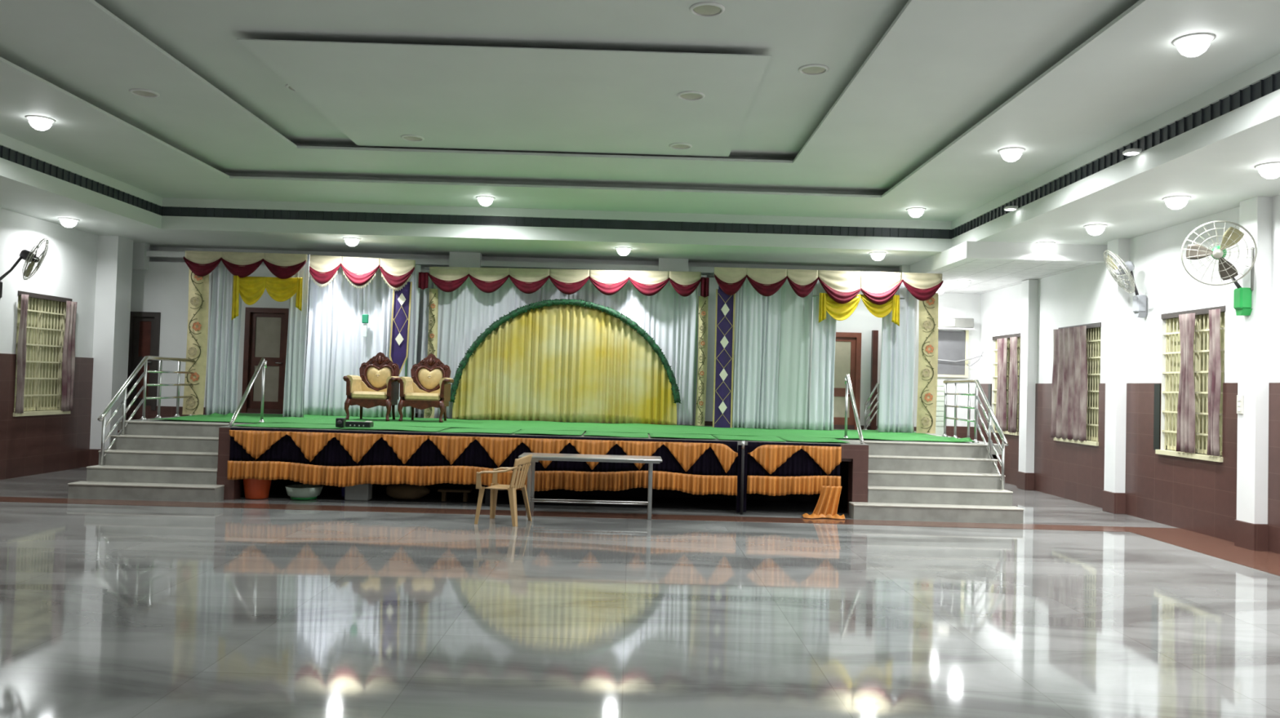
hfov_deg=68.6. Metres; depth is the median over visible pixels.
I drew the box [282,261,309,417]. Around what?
curtain
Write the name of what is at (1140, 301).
wall fan
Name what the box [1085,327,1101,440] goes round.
grille
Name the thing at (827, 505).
cloth
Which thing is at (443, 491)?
stool
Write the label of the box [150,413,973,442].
carpet
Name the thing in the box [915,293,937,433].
floral panel
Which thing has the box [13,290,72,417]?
window
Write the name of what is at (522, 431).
carpet piece
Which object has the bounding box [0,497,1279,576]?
floor border
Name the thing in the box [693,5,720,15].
diffuser
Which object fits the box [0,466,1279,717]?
floor
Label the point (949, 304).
wall
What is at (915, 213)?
diffuser
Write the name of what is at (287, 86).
recessed light
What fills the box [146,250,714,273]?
trim
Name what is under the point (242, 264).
valance
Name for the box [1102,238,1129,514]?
pillar
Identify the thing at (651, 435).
carpet piece
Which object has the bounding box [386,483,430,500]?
sack
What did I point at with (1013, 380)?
window curtain
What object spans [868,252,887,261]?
ceiling light
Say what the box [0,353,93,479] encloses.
wainscoting
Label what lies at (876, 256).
diffuser
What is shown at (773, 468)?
stage skirt
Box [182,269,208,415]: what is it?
floral panel
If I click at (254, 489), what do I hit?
bucket
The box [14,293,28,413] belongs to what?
window curtain
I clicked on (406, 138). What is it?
diffuser
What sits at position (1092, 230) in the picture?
diffuser
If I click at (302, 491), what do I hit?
basin
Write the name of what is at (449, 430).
carpet piece
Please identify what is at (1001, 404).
window curtain
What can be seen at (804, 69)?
diffuser
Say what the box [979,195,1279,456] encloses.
wall
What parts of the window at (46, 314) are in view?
sill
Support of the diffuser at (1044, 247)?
attached to the ceiling light at (1044, 246)
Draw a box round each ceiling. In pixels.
[0,0,1279,268]
[935,259,1100,293]
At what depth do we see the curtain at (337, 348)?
16.77 m
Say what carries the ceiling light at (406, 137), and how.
attached to the ceiling panel at (468, 97)
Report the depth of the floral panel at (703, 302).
16.91 m
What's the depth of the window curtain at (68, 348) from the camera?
15.70 m
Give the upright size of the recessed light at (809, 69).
0.018 m
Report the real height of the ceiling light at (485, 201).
0.135 m
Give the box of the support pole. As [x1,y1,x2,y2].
[736,440,747,514]
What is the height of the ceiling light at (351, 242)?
0.135 m
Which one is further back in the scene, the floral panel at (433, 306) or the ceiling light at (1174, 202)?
the floral panel at (433, 306)
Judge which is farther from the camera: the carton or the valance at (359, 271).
the valance at (359, 271)
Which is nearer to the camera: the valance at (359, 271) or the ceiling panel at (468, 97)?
the ceiling panel at (468, 97)
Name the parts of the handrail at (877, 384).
post, rail, post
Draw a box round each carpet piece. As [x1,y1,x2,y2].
[231,422,347,428]
[339,426,450,431]
[437,428,519,433]
[513,429,585,435]
[582,431,648,437]
[648,433,716,439]
[712,435,786,441]
[777,436,849,443]
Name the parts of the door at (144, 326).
panel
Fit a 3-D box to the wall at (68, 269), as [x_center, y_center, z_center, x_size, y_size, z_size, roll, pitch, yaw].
[-9.694,-0.540,6.477,0.300,4.300,22.100,2,-2,0]
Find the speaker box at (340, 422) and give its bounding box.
[335,417,346,427]
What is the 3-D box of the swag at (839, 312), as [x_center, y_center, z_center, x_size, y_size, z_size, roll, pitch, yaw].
[3.787,-0.853,16.221,1.403,0.541,0.113,2,-2,0]
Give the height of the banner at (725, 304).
2.760 m
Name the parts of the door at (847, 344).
panel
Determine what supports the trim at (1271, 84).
attached to the ceiling at (916, 104)
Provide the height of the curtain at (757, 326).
2.700 m
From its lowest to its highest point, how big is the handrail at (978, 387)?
1.734 m
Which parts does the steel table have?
leg, leg, leg, leg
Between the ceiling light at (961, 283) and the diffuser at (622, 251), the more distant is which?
the ceiling light at (961, 283)
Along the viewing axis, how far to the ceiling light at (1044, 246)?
14.47 m
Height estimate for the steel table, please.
0.765 m
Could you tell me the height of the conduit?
0.500 m
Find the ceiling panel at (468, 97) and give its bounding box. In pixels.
[236,38,771,156]
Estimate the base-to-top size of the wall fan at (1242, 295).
1.081 m
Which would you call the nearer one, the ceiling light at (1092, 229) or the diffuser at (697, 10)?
the diffuser at (697, 10)
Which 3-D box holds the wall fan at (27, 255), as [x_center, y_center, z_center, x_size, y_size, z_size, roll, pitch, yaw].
[-9.139,-1.313,13.942,0.495,1.033,0.920,2,-2,0]
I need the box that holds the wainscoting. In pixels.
[977,382,1279,554]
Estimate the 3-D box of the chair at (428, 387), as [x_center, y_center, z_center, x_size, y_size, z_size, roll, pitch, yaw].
[-3.569,0.476,15.655,0.835,1.157,0.742,2,-2,0]
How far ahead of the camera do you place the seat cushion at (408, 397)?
15.34 m
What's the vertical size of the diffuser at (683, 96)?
0.016 m
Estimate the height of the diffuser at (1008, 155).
0.129 m
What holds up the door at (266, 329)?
in the wall at (163, 288)
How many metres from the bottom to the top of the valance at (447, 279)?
0.507 m
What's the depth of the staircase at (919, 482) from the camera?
13.00 m
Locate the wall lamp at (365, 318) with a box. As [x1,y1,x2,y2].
[361,314,368,337]
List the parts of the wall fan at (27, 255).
arm, motor, blade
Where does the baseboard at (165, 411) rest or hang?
attached to the wall at (163, 288)
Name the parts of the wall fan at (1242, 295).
blade, motor, blade, blade, arm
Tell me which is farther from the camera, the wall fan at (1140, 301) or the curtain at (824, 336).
the curtain at (824, 336)
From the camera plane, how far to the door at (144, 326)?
17.53 m
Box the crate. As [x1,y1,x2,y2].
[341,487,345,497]
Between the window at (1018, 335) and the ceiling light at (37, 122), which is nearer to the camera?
the ceiling light at (37, 122)
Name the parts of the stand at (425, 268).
post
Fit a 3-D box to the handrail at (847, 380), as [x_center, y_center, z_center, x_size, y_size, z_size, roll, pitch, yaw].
[3.062,0.696,13.459,0.100,0.972,1.282,2,-2,3]
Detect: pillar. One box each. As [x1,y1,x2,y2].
[88,235,133,466]
[1017,280,1038,490]
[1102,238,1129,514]
[1234,196,1271,551]
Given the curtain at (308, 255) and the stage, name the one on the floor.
the stage
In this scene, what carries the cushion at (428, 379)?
on the chair at (428, 387)
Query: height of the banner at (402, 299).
2.000 m
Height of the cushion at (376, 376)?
0.367 m
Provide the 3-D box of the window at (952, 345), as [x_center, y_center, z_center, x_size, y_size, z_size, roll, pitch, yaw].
[6.502,-0.117,19.777,0.830,1.000,0.070,2,-2,0]
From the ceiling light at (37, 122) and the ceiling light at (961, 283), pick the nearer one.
the ceiling light at (37, 122)
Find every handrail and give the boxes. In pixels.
[97,355,194,466]
[228,357,266,426]
[842,374,864,444]
[862,382,879,430]
[942,379,1008,489]
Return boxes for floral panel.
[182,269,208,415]
[423,288,438,418]
[695,296,707,426]
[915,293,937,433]
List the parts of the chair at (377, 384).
leg, arm, leg, seat frame, heart moulding, leg, arm, leg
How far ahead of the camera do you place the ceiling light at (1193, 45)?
7.46 m
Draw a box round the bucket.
[243,479,271,499]
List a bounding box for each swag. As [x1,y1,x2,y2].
[231,275,302,320]
[818,293,899,326]
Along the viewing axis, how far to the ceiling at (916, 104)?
10.58 m
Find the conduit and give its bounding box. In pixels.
[1250,247,1253,290]
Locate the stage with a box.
[117,413,1001,515]
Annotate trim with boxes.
[0,71,1279,239]
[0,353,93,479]
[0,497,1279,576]
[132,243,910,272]
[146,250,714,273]
[869,330,878,430]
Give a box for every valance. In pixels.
[182,250,306,279]
[306,254,415,291]
[417,266,709,297]
[714,266,943,305]
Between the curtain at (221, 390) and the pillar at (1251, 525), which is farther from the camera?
the curtain at (221, 390)
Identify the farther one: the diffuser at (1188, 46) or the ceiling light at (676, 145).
the ceiling light at (676, 145)
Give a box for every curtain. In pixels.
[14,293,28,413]
[60,301,77,411]
[204,261,242,415]
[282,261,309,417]
[302,254,309,417]
[303,266,393,417]
[389,264,421,417]
[417,271,700,425]
[732,277,781,429]
[777,279,813,430]
[808,280,836,431]
[878,282,917,433]
[995,337,1007,431]
[1008,337,1017,432]
[1050,325,1087,441]
[1176,312,1195,453]
[1206,308,1221,456]
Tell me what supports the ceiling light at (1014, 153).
attached to the ceiling at (916, 104)
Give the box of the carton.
[344,483,372,501]
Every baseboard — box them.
[125,405,916,431]
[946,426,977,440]
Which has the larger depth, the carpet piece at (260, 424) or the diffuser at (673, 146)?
the carpet piece at (260, 424)
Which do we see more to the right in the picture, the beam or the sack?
the beam
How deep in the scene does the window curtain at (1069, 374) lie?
15.54 m
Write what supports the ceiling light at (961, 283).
attached to the ceiling at (985, 276)
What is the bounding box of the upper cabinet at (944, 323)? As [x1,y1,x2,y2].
[937,317,974,330]
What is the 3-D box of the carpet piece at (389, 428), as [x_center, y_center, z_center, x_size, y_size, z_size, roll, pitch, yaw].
[-3.432,0.978,13.261,1.316,0.019,1.070,2,-2,0]
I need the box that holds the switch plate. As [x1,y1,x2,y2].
[1236,395,1243,413]
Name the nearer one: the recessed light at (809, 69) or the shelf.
the recessed light at (809, 69)
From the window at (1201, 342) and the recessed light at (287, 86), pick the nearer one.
the recessed light at (287, 86)
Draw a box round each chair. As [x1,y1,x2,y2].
[342,352,399,421]
[396,353,453,422]
[474,454,532,526]
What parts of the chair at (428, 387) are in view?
leg, arm, leg, seat frame, heart moulding, leg, leg, arm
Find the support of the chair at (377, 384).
on the carpet at (242, 418)
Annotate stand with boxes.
[403,276,410,417]
[423,266,706,426]
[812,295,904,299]
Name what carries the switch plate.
attached to the wall at (1077, 297)
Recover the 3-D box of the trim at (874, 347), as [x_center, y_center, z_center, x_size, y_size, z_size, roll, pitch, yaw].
[4.390,0.399,17.587,0.100,1.870,0.100,2,-2,0]
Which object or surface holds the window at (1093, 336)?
in the wall at (1077, 297)
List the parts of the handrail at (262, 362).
post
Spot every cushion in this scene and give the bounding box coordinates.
[351,391,388,399]
[366,366,391,388]
[404,392,441,401]
[417,368,442,390]
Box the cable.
[937,351,983,366]
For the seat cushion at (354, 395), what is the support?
on the chair at (377, 384)
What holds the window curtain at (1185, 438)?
hanging from the window at (1201, 342)
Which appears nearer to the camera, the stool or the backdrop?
the stool
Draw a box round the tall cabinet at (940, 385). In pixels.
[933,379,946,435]
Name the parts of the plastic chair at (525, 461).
leg, leg, armrest, seat, armrest, leg, backrest, leg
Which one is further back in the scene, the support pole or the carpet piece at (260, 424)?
the carpet piece at (260, 424)
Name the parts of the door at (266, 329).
panel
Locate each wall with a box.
[0,208,97,411]
[130,262,919,426]
[149,246,898,278]
[304,276,310,383]
[937,293,981,426]
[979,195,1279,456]
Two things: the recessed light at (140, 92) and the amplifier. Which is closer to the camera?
the recessed light at (140, 92)
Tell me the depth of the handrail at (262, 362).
13.65 m
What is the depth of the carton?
12.90 m
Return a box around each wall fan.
[0,238,48,298]
[1102,250,1146,318]
[1181,220,1257,315]
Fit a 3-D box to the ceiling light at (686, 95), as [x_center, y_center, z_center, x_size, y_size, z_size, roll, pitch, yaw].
[0.544,-2.799,9.987,0.300,0.018,0.300,2,-2,0]
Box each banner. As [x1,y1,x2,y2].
[389,280,412,374]
[712,285,735,427]
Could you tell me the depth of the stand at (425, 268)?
17.05 m
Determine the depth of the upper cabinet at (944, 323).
19.58 m
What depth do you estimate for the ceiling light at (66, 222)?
14.80 m
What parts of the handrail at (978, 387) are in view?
post, post, post, rail, post, post, post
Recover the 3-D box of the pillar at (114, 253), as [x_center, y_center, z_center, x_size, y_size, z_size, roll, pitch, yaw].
[-9.456,-0.136,16.773,0.375,4.080,0.530,2,-2,0]
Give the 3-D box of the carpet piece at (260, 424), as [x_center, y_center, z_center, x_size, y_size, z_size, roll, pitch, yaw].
[-4.832,0.941,13.255,1.436,0.019,1.080,2,-2,0]
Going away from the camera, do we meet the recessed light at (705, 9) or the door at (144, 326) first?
the recessed light at (705, 9)
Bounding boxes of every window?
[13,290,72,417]
[937,330,968,377]
[987,333,1020,435]
[1053,322,1101,446]
[1153,306,1225,462]
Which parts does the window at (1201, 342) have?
sill, pane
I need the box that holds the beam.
[910,241,1107,273]
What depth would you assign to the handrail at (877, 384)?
17.31 m
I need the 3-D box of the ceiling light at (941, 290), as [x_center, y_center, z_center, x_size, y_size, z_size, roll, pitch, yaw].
[6.029,-1.368,18.902,0.300,0.135,0.300,2,-2,0]
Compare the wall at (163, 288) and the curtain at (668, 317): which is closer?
the curtain at (668, 317)
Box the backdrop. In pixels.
[449,298,681,425]
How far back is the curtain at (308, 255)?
15.79 m
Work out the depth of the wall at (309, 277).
16.87 m
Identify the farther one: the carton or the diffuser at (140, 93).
the carton
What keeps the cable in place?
attached to the wall at (949, 304)
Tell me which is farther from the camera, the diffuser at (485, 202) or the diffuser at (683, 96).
the diffuser at (485, 202)
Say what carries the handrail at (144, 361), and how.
attached to the staircase at (157, 461)
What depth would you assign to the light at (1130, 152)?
9.82 m
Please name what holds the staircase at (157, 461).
on the floor
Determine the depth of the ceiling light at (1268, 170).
9.33 m
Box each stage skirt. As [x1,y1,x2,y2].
[226,427,737,495]
[746,441,841,496]
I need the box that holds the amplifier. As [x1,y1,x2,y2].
[345,421,373,427]
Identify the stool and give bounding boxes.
[437,488,472,502]
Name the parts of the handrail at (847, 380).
post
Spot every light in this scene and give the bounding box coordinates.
[25,115,55,130]
[57,217,79,227]
[128,88,159,97]
[285,84,295,91]
[342,237,360,246]
[400,134,424,142]
[475,195,495,206]
[614,247,631,256]
[669,142,692,149]
[676,91,705,100]
[689,1,724,17]
[798,64,829,75]
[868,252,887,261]
[906,207,925,217]
[936,287,946,294]
[954,280,971,288]
[998,146,1025,161]
[1004,205,1017,210]
[1035,241,1055,252]
[1083,224,1107,235]
[1122,148,1142,155]
[1161,195,1191,209]
[1172,32,1215,57]
[1254,161,1279,178]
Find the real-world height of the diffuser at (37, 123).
0.129 m
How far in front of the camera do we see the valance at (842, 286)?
16.21 m
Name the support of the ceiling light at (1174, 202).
attached to the ceiling at (916, 104)
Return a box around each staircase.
[67,421,238,502]
[848,440,1023,524]
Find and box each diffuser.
[28,117,52,130]
[132,90,155,96]
[403,136,422,140]
[478,197,493,206]
[617,248,630,256]
[671,144,689,148]
[680,93,702,99]
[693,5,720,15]
[801,66,825,73]
[871,253,884,261]
[908,208,924,217]
[1000,149,1022,161]
[1036,243,1053,252]
[1085,226,1105,235]
[1176,35,1210,57]
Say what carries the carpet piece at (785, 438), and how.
on the stage
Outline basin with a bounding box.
[284,484,323,500]
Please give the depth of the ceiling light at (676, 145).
12.06 m
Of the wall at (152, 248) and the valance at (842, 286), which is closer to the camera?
the valance at (842, 286)
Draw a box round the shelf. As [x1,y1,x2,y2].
[937,327,974,330]
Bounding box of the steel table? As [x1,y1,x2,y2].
[518,453,662,519]
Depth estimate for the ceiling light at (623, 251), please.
16.27 m
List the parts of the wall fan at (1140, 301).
blade, blade, motor, arm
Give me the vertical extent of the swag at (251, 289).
0.742 m
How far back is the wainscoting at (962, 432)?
19.76 m
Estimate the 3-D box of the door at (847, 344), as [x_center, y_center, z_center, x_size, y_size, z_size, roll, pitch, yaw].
[3.799,0.409,17.652,0.680,1.820,0.120,2,-2,0]
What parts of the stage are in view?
support post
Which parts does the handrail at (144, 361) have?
post, post, post, rail, post, post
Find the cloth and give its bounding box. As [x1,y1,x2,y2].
[801,485,844,519]
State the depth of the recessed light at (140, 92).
10.21 m
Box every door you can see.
[126,311,160,410]
[241,307,288,413]
[833,332,861,430]
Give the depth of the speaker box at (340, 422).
12.90 m
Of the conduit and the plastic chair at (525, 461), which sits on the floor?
the plastic chair at (525, 461)
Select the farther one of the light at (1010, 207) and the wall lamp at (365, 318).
the wall lamp at (365, 318)
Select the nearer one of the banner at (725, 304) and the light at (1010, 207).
the light at (1010, 207)
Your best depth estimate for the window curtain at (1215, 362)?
11.70 m
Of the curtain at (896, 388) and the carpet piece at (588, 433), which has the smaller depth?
the carpet piece at (588, 433)
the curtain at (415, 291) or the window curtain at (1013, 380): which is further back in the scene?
the window curtain at (1013, 380)
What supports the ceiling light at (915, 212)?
attached to the ceiling at (916, 104)
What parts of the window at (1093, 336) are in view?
sill, pane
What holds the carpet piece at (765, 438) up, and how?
on the stage
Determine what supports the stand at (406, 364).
on the carpet at (242, 418)
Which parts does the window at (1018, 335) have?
sill, pane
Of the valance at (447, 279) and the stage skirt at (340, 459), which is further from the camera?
the valance at (447, 279)
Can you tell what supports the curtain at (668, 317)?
hanging from the stand at (425, 268)
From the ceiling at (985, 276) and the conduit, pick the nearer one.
the conduit
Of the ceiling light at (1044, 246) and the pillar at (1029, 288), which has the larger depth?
the pillar at (1029, 288)

